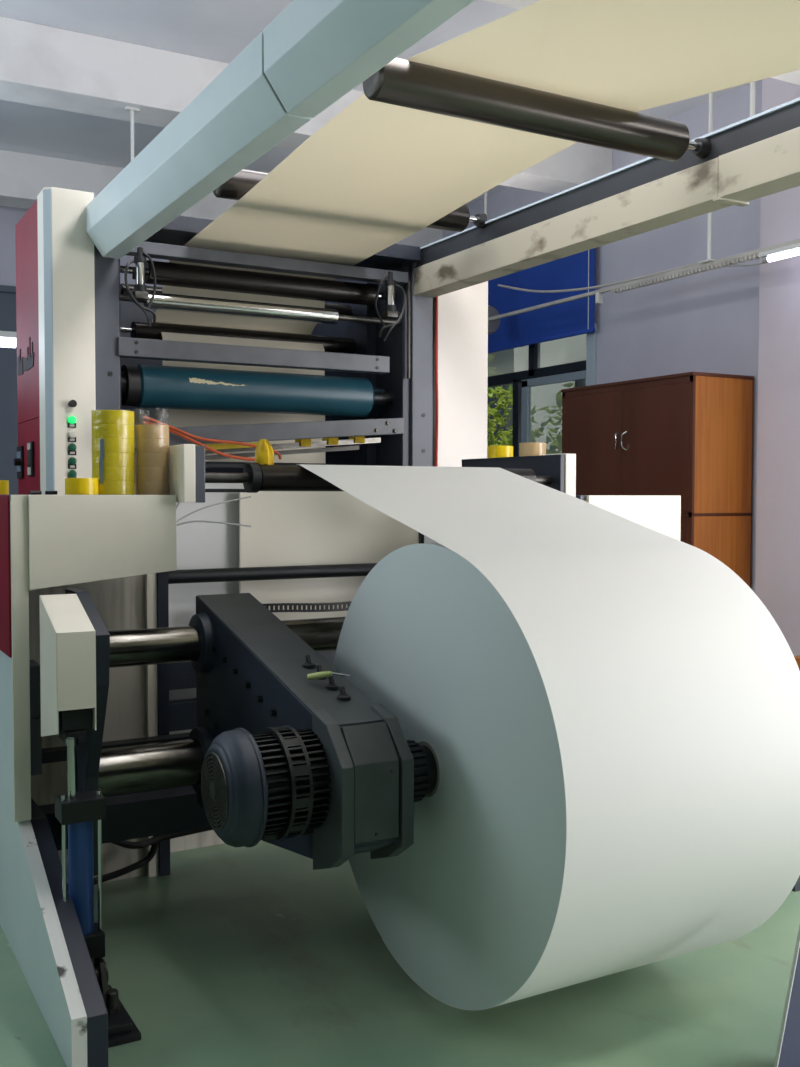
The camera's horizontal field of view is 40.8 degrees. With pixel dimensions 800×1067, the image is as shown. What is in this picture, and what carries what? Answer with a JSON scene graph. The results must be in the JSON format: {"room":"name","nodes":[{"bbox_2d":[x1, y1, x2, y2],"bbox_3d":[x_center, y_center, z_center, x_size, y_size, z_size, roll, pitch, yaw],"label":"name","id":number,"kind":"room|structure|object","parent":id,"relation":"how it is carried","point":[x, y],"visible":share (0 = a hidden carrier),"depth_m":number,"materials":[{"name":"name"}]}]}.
{"room":"print shop","nodes":[
{"label":"print shop","id":0,"kind":"room"},
{"bbox_2d":[0,206,169,286],"bbox_3d":[-4.325,-2.468,8.265,10.600,0.980,0.200,-1,2,-29],"label":"wall","id":1,"kind":"structure","parent":0,"point":[9,216],"depth_m":8.79,"materials":[{"name":"grey paint"}]},
{"bbox_2d":[0,285,17,494],"bbox_3d":[-4.314,-0.404,8.314,10.600,3.190,0.260,-1,2,-29],"label":"trim","id":2,"kind":"structure","parent":1,"relation":"attached to","point":[8,356],"depth_m":8.80,"materials":[{"name":"grey paint"}]},
{"bbox_2d":[0,0,749,204],"bbox_3d":[-0.833,-2.801,2.010,10.600,0.150,14.500,-1,2,-29],"label":"ceiling","id":3,"kind":"structure","parent":0,"point":[216,30],"depth_m":6.23,"materials":[{"name":"paint"}]},
{"bbox_2d":[0,331,16,347],"bbox_3d":[-3.223,-2.111,7.290,1.200,1.619,0.064,-1,2,-29],"label":"lamp","id":4,"kind":"object","parent":3,"relation":"hanging from","point":[7,338],"visible":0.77,"depth_m":7.55,"materials":[{"name":"white"}]},
{"bbox_2d":[125,106,139,160],"bbox_3d":[-1.598,-2.287,6.428,0.080,0.500,0.040,-1,2,-29],"label":"hanger","id":5,"kind":"object","parent":3,"relation":"hanging from","point":[131,110],"visible":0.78,"depth_m":6.42,"materials":[{"name":"white metal"}]},
{"bbox_2d":[484,192,499,334],"bbox_3d":[0.709,-2.309,8.900,0.250,1.330,0.140,-1,2,-29],"label":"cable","id":6,"kind":"object","parent":3,"relation":"hanging from","point":[493,325],"visible":0.36,"depth_m":8.88,"materials":[{"name":"grey"}]},
{"bbox_2d":[489,92,799,320],"bbox_3d":[1.773,-2.258,6.998,0.080,1.290,4.220,-1,2,-29],"label":"lighting trunking","id":7,"kind":"object","parent":3,"relation":"hanging from","point":[709,264],"depth_m":6.85,"materials":[{"name":"white plastic"}]},
{"bbox_2d":[750,81,755,116],"bbox_3d":[2.057,-2.502,6.277,0.032,0.750,0.032,-1,2,-29],"label":"hanger","id":8,"kind":"object","parent":3,"relation":"hanging from","point":[752,84],"visible":0.31,"depth_m":6.26,"materials":[{"name":"white metal"}]},
{"bbox_2d":[0,840,799,1066],"bbox_3d":[-0.839,1.471,2.165,10.600,0.100,14.500,-1,2,-29],"label":"floor","id":9,"kind":"structure","parent":0,"point":[255,956],"depth_m":3.22,"materials":[{"name":"green paint"}]},
{"bbox_2d":[0,495,176,1066],"bbox_3d":[-1.011,0.616,3.704,0.686,1.497,1.872,-1,2,-29],"label":"frame","id":10,"kind":"object","parent":9,"relation":"on","point":[121,550],"visible":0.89,"depth_m":3.44,"materials":[{"name":"white metal"}]},
{"bbox_2d":[0,480,8,494],"bbox_3d":[-1.444,-0.164,3.830,0.096,0.050,0.096,-1,2,-29],"label":"tape roll","id":11,"kind":"object","parent":10,"relation":"on","point":[4,484],"visible":1,"depth_m":3.81,"materials":[{"name":"yellow plastic"}]},
{"bbox_2d":[29,491,41,494],"bbox_3d":[-1.175,-0.132,3.465,0.038,0.012,0.012,-2,3,-44],"label":"marker pen","id":12,"kind":"object","parent":10,"relation":"on","point":[30,492],"visible":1,"depth_m":3.46,"materials":[{"name":"black plastic"}]},
{"bbox_2d":[45,491,56,494],"bbox_3d":[-1.138,-0.133,3.509,0.038,0.012,0.012,-1,2,-18],"label":"marker pen","id":13,"kind":"object","parent":10,"relation":"on","point":[46,492],"visible":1,"depth_m":3.50,"materials":[{"name":"black plastic"}]},
{"bbox_2d":[65,478,98,494],"bbox_3d":[-1.042,-0.154,3.522,0.106,0.054,0.106,-1,2,-29],"label":"tape roll","id":14,"kind":"object","parent":10,"relation":"on","point":[73,486],"visible":1,"depth_m":3.48,"materials":[{"name":"yellow plastic"}]},
{"bbox_2d":[99,439,103,483],"bbox_3d":[-0.960,-0.272,3.603,0.142,0.282,0.142,-1,2,-29],"label":"plastic wrap","id":15,"kind":"object","parent":10,"relation":"on","point":[101,440],"visible":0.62,"depth_m":3.54,"materials":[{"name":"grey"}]},
{"bbox_2d":[42,732,189,763],"bbox_3d":[-0.226,0.783,4.472,2.578,0.040,0.070,-1,2,-29],"label":"bar","id":16,"kind":"object","parent":10,"relation":"attached to","point":[55,754],"visible":0.02,"depth_m":3.99,"materials":[{"name":"black metal"}]},
{"bbox_2d":[99,481,134,494],"bbox_3d":[-0.961,-0.153,3.608,0.138,0.046,0.138,-1,2,-29],"label":"tape roll","id":17,"kind":"object","parent":10,"relation":"on","point":[108,487],"visible":0.84,"depth_m":3.55,"materials":[{"name":"yellow plastic"}]},
{"bbox_2d":[92,467,134,480],"bbox_3d":[-0.960,-0.200,3.606,0.138,0.046,0.138,-1,2,-29],"label":"tape roll","id":18,"kind":"object","parent":17,"relation":"on","point":[109,473],"visible":0.82,"depth_m":3.55,"materials":[{"name":"yellow plastic"}]},
{"bbox_2d":[92,452,134,466],"bbox_3d":[-0.960,-0.246,3.604,0.138,0.046,0.138,-1,2,-29],"label":"tape roll","id":19,"kind":"object","parent":18,"relation":"on","point":[111,459],"visible":0.77,"depth_m":3.55,"materials":[{"name":"yellow plastic"}]},
{"bbox_2d":[92,438,134,452],"bbox_3d":[-0.960,-0.292,3.603,0.138,0.046,0.138,-1,2,-29],"label":"tape roll","id":20,"kind":"object","parent":19,"relation":"on","point":[118,445],"visible":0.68,"depth_m":3.55,"materials":[{"name":"yellow plastic"}]},
{"bbox_2d":[92,424,133,438],"bbox_3d":[-0.960,-0.339,3.601,0.138,0.046,0.138,-1,2,-29],"label":"tape roll","id":21,"kind":"object","parent":20,"relation":"on","point":[122,431],"visible":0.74,"depth_m":3.54,"materials":[{"name":"yellow plastic"}]},
{"bbox_2d":[92,410,133,424],"bbox_3d":[-0.960,-0.385,3.599,0.138,0.046,0.138,-1,2,-29],"label":"tape roll","id":22,"kind":"object","parent":21,"relation":"on","point":[124,417],"visible":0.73,"depth_m":3.54,"materials":[{"name":"yellow plastic"}]},
{"bbox_2d":[136,481,169,494],"bbox_3d":[-0.844,-0.156,3.672,0.112,0.047,0.112,-1,2,-29],"label":"tape roll","id":23,"kind":"object","parent":10,"relation":"on","point":[142,487],"visible":0.98,"depth_m":3.62,"materials":[{"name":"brown plastic"}]},
{"bbox_2d":[136,467,168,480],"bbox_3d":[-0.844,-0.203,3.671,0.112,0.047,0.112,-1,2,-29],"label":"tape roll","id":24,"kind":"object","parent":23,"relation":"on","point":[142,473],"visible":0.91,"depth_m":3.62,"materials":[{"name":"brown plastic"}]},
{"bbox_2d":[136,453,168,466],"bbox_3d":[-0.844,-0.250,3.669,0.112,0.047,0.112,-1,2,-29],"label":"tape roll","id":25,"kind":"object","parent":24,"relation":"on","point":[142,459],"visible":0.86,"depth_m":3.62,"materials":[{"name":"brown plastic"}]},
{"bbox_2d":[135,439,168,452],"bbox_3d":[-0.844,-0.297,3.667,0.112,0.047,0.112,-1,2,-29],"label":"tape roll","id":26,"kind":"object","parent":25,"relation":"on","point":[142,445],"visible":0.79,"depth_m":3.62,"materials":[{"name":"brown plastic"}]},
{"bbox_2d":[135,424,168,438],"bbox_3d":[-0.844,-0.344,3.666,0.112,0.047,0.112,-1,2,-29],"label":"tape roll","id":27,"kind":"object","parent":26,"relation":"on","point":[146,431],"visible":0.81,"depth_m":3.62,"materials":[{"name":"brown plastic"}]},
{"bbox_2d":[135,444,204,502],"bbox_3d":[-0.855,-0.210,3.862,0.075,0.192,0.735,-1,2,-29],"label":"bracket","id":28,"kind":"object","parent":10,"relation":"attached to","point":[186,461],"visible":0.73,"depth_m":3.55,"materials":[{"name":"metal"}]},
{"bbox_2d":[176,496,250,526],"bbox_3d":[-0.759,-0.018,4.132,0.062,0.254,0.551,2,3,39],"label":"cable bundle","id":29,"kind":"object","parent":10,"relation":"attached to","point":[178,503],"visible":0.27,"depth_m":4.16,"materials":[{"name":"grey plastic"}]},
{"bbox_2d":[55,735,140,1047],"bbox_3d":[-0.866,0.993,3.066,0.152,0.790,0.370,-1,2,-29],"label":"hydraulic cylinder","id":30,"kind":"object","parent":9,"relation":"on","point":[77,810],"visible":0.61,"depth_m":3.15,"materials":[{"name":"blue paint"}]},
{"bbox_2d":[39,588,109,875],"bbox_3d":[-1.032,0.632,3.355,0.156,0.890,0.422,-1,2,-29],"label":"bracket","id":31,"kind":"object","parent":30,"relation":"attached to","point":[74,637],"visible":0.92,"depth_m":3.20,"materials":[{"name":"white metal"}]},
{"bbox_2d":[39,594,95,736],"bbox_3d":[-1.008,0.415,3.260,0.113,0.441,0.247,-1,2,-29],"label":"cover","id":32,"kind":"object","parent":31,"relation":"attached to","point":[67,623],"depth_m":3.17,"materials":[{"name":"white metal"}]},
{"bbox_2d":[98,739,203,796],"bbox_3d":[0.011,0.761,4.048,2.336,0.154,0.154,-1,2,-29],"label":"shaft","id":33,"kind":"object","parent":31,"relation":"attached to","point":[171,764],"visible":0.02,"depth_m":3.52,"materials":[{"name":"metal"}]},
{"bbox_2d":[188,593,436,869],"bbox_3d":[-0.397,0.606,3.271,0.640,0.749,1.179,-1,2,-29],"label":"machine arm","id":34,"kind":"object","parent":33,"relation":"attached to","point":[323,772],"visible":0.94,"depth_m":2.84,"materials":[{"name":"blue paint"}]},
{"bbox_2d":[201,752,228,829],"bbox_3d":[-0.479,0.664,2.772,0.009,0.197,0.197,-1,2,-29],"label":"fan grille","id":35,"kind":"object","parent":34,"relation":"attached to","point":[215,767],"depth_m":2.75,"materials":[{"name":"metal"}]},
{"bbox_2d":[108,617,344,667],"bbox_3d":[0.014,0.359,4.035,2.350,0.120,0.120,-1,2,-29],"label":"shaft","id":36,"kind":"object","parent":34,"relation":"attached to","point":[150,646],"visible":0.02,"depth_m":3.55,"materials":[{"name":"metal"}]},
{"bbox_2d":[302,655,315,668],"bbox_3d":[-0.273,0.383,3.216,0.042,0.038,0.042,-1,2,-29],"label":"toggle switch","id":37,"kind":"object","parent":34,"relation":"attached to","point":[308,664],"depth_m":3.21,"materials":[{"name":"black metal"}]},
{"bbox_2d":[317,665,326,679],"bbox_3d":[-0.234,0.405,3.147,0.042,0.038,0.042,-1,2,-29],"label":"toggle switch","id":38,"kind":"object","parent":34,"relation":"attached to","point":[319,669],"depth_m":3.14,"materials":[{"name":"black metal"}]},
{"bbox_2d":[307,671,349,679],"bbox_3d":[-0.204,0.407,3.065,0.137,0.031,0.020,1,2,27],"label":"screwdriver","id":39,"kind":"object","parent":34,"relation":"on","point":[318,675],"visible":1,"depth_m":3.06,"materials":[{"name":"green"}]},
{"bbox_2d":[325,676,338,690],"bbox_3d":[-0.195,0.427,3.078,0.042,0.038,0.042,-1,2,-29],"label":"toggle switch","id":40,"kind":"object","parent":34,"relation":"attached to","point":[332,685],"depth_m":3.07,"materials":[{"name":"black metal"}]},
{"bbox_2d":[336,686,350,701],"bbox_3d":[-0.158,0.448,3.013,0.042,0.038,0.042,-1,2,-29],"label":"toggle switch","id":41,"kind":"object","parent":34,"relation":"attached to","point":[344,696],"depth_m":3.00,"materials":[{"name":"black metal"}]},
{"bbox_2d":[297,464,799,1009],"bbox_3d":[0.375,0.535,3.391,0.864,1.527,1.584,-1,2,-29],"label":"paper roll","id":42,"kind":"object","parent":34,"relation":"attached to","point":[607,712],"visible":0.98,"depth_m":2.83,"materials":[{"name":"white paper"}]},
{"bbox_2d":[94,835,158,884],"bbox_3d":[-1.123,1.193,4.028,0.496,0.245,0.034,-1,3,-35],"label":"hose","id":43,"kind":"object","parent":9,"relation":"on","point":[153,849],"visible":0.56,"depth_m":4.09,"materials":[{"name":"black rubber"}]},
{"bbox_2d":[111,827,212,848],"bbox_3d":[-0.822,1.113,4.167,1.005,0.156,0.075,-1,2,-32],"label":"hose","id":44,"kind":"object","parent":43,"relation":"attached to","point":[126,844],"visible":0.44,"depth_m":4.12,"materials":[{"name":"black rubber"}]},
{"bbox_2d":[14,187,487,852],"bbox_3d":[-0.813,-0.097,5.590,2.260,2.785,1.850,-1,2,-29],"label":"press","id":45,"kind":"object","parent":9,"relation":"on","point":[404,382],"visible":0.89,"depth_m":4.97,"materials":[{"name":"metal"}]},
{"bbox_2d":[86,0,474,258],"bbox_3d":[0.005,-1.194,2.309,0.143,0.205,5.300,-1,2,-29],"label":"overhead beam","id":46,"kind":"structure","parent":45,"relation":"attached to","point":[313,53],"depth_m":2.93,"materials":[{"name":"blue metal"}]},
{"bbox_2d":[263,601,351,611],"bbox_3d":[-0.474,0.339,4.932,0.815,0.056,0.076,-1,2,-29],"label":"chain","id":47,"kind":"object","parent":45,"relation":"attached to","point":[348,603],"visible":0.51,"depth_m":4.92,"materials":[{"name":"black metal"}]},
{"bbox_2d":[152,0,799,463],"bbox_3d":[0.534,-0.815,3.061,0.860,1.088,5.670,-1,2,-29],"label":"paper web","id":48,"kind":"object","parent":45,"relation":"attached to","point":[375,175],"visible":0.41,"depth_m":3.70,"materials":[{"name":"beige paper"}]},
{"bbox_2d":[414,98,799,296],"bbox_3d":[1.359,-1.220,3.204,0.140,0.238,5.140,-1,2,-29],"label":"rail","id":49,"kind":"object","parent":45,"relation":"attached to","point":[757,156],"visible":0.88,"depth_m":4.01,"materials":[{"name":"beige metal"}]},
{"bbox_2d":[213,169,486,231],"bbox_3d":[-0.279,-1.400,4.493,1.499,0.124,0.124,-1,2,-29],"label":"roller","id":50,"kind":"object","parent":49,"relation":"attached to","point":[236,187],"visible":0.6,"depth_m":4.29,"materials":[{"name":"black metal"}]},
{"bbox_2d":[363,58,710,160],"bbox_3d":[0.477,-1.306,3.361,1.287,0.124,0.124,-1,2,-29],"label":"roller","id":51,"kind":"object","parent":49,"relation":"attached to","point":[401,82],"visible":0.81,"depth_m":3.26,"materials":[{"name":"black metal"}]},
{"bbox_2d":[561,372,753,587],"bbox_3d":[1.708,0.103,7.388,0.561,2.262,1.324,-1,2,-29],"label":"tall cabinet","id":52,"kind":"object","parent":9,"relation":"on","point":[689,435],"visible":0.44,"depth_m":6.89,"materials":[{"name":"orange wood"}]},
{"bbox_2d":[576,495,799,891],"bbox_3d":[0.834,0.581,4.736,0.682,1.497,1.872,-1,2,-29],"label":"stand","id":53,"kind":"object","parent":9,"relation":"on","point":[659,513],"visible":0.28,"depth_m":4.59,"materials":[{"name":"white ceramic"}]},
{"bbox_2d":[38,785,210,850],"bbox_3d":[-0.106,0.980,4.266,2.578,0.130,0.120,-1,2,-29],"label":"cross beam","id":54,"kind":"structure","parent":53,"relation":"attached to","point":[171,810],"depth_m":3.77,"materials":[{"name":"black metal"}]},
{"bbox_2d":[205,439,551,492],"bbox_3d":[-0.043,-0.245,3.993,1.470,0.189,0.127,-1,2,-29],"label":"roller","id":55,"kind":"object","parent":53,"relation":"attached to","point":[255,477],"depth_m":3.74,"materials":[{"name":"black metal"}]},
{"bbox_2d":[462,456,531,461],"bbox_3d":[0.509,-0.325,4.734,0.220,0.014,0.540,-1,2,-29],"label":"shelf","id":56,"kind":"object","parent":53,"relation":"attached to","point":[521,458],"depth_m":4.62,"materials":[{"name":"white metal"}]},
{"bbox_2d":[488,446,512,457],"bbox_3d":[0.451,-0.364,4.826,0.114,0.056,0.114,-1,2,-29],"label":"tape roll","id":57,"kind":"object","parent":53,"relation":"on","point":[493,451],"visible":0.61,"depth_m":4.78,"materials":[{"name":"yellow plastic"}]},
{"bbox_2d":[462,453,575,496],"bbox_3d":[0.557,-0.236,4.652,0.220,0.192,0.735,-1,2,-29],"label":"bracket","id":58,"kind":"object","parent":53,"relation":"attached to","point":[561,468],"visible":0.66,"depth_m":4.35,"materials":[{"name":"grey metal"}]},
{"bbox_2d":[519,442,545,455],"bbox_3d":[0.570,-0.358,4.614,0.114,0.060,0.114,-1,2,-29],"label":"tape roll","id":59,"kind":"object","parent":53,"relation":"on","point":[534,448],"visible":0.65,"depth_m":4.56,"materials":[{"name":"beige plastic"}]},
{"bbox_2d":[576,495,586,499],"bbox_3d":[0.805,-0.164,4.893,0.554,0.019,0.741,-1,2,-29],"label":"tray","id":60,"kind":"object","parent":53,"relation":"on","point":[583,497],"depth_m":4.45,"materials":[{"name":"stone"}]},
{"bbox_2d":[774,924,799,1066],"bbox_3d":[1.046,1.200,2.809,0.193,0.400,0.010,-1,2,-29],"label":"plate","id":61,"kind":"object","parent":9,"relation":"on","point":[788,1047],"visible":1,"depth_m":2.79,"materials":[{"name":"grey metal"}]},
{"bbox_2d":[794,655,799,669],"bbox_3d":[2.522,0.964,5.226,0.930,0.700,0.790,-1,2,-29],"label":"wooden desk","id":62,"kind":"object","parent":9,"relation":"on","point":[797,658],"visible":0.02,"depth_m":5.29,"materials":[{"name":"orange wood"}]},
{"bbox_2d":[443,80,761,592],"bbox_3d":[1.846,-0.862,7.939,0.200,4.150,6.900,-1,2,-29],"label":"wall","id":63,"kind":"structure","parent":0,"point":[707,321],"depth_m":7.45,"materials":[{"name":"grey paint"}]},
{"bbox_2d":[0,150,442,246],"bbox_3d":[-4.207,-2.768,7.839,10.400,0.350,0.320,-1,2,-29],"label":"ceiling beam","id":64,"kind":"structure","parent":63,"relation":"attached to","point":[23,176],"depth_m":8.53,"materials":[{"name":"paint"}]},
{"bbox_2d":[0,16,611,193],"bbox_3d":[-3.016,-2.689,5.711,10.400,0.350,0.320,-1,2,-29],"label":"ceiling beam","id":65,"kind":"structure","parent":63,"relation":"attached to","point":[41,65],"depth_m":6.34,"materials":[{"name":"paint"}]},
{"bbox_2d":[488,248,594,352],"bbox_3d":[0.912,-2.099,9.262,0.098,1.035,2.460,-1,2,-29],"label":"roller blind","id":66,"kind":"object","parent":63,"relation":"attached to","point":[575,317],"visible":0.33,"depth_m":8.76,"materials":[{"name":"blue fabric"}]},
{"bbox_2d":[488,323,596,456],"bbox_3d":[1.020,-1.112,9.279,0.125,2.650,2.180,-1,2,-29],"label":"window","id":67,"kind":"structure","parent":63,"relation":"in","point":[522,381],"depth_m":9.09,"materials":[{"name":"black metal"}]},
{"bbox_2d":[485,0,799,84],"bbox_3d":[-1.824,-2.610,3.583,10.400,0.350,0.320,-1,2,-29],"label":"trim","id":68,"kind":"structure","parent":63,"relation":"attached to","point":[793,77],"depth_m":5.08,"materials":[{"name":"paint"}]},
{"bbox_2d":[755,78,799,655],"bbox_3d":[2.572,-0.800,6.284,0.150,4.150,1.100,-1,2,-29],"label":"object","id":69,"kind":"structure","parent":63,"relation":"attached to","point":[777,580],"depth_m":6.58,"materials":[{"name":"paint"}]},
{"label":"outside","id":70,"kind":"structure","parent":0,"visible":0},
{"bbox_3d":[3.667,1.083,13.560,8.400,0.100,12.000,-1,2,-29],"label":"trim","id":71,"kind":"structure","parent":70,"visible":0},
{"bbox_2d":[487,354,537,457],"bbox_3d":[0.829,-0.592,12.578,1.777,3.278,1.832,-1,2,-29],"label":"shrub","id":72,"kind":"object","parent":71,"relation":"on","point":[505,440],"visible":0.03,"depth_m":12.38,"materials":[{"name":"green plant"}]},
{"bbox_2d":[505,334,586,453],"bbox_3d":[3.355,-1.542,16.385,4.100,5.100,0.200,-1,2,-29],"label":"wall","id":73,"kind":"structure","parent":71,"relation":"on","point":[569,349],"depth_m":15.57,"materials":[{"name":"paint"}]},
{"bbox_2d":[531,383,585,453],"bbox_3d":[2.132,-0.341,11.002,1.596,2.895,1.758,-1,2,-29],"label":"shrub","id":74,"kind":"object","parent":71,"relation":"on","point":[557,443],"visible":0.02,"depth_m":11.11,"materials":[{"name":"green plant"}]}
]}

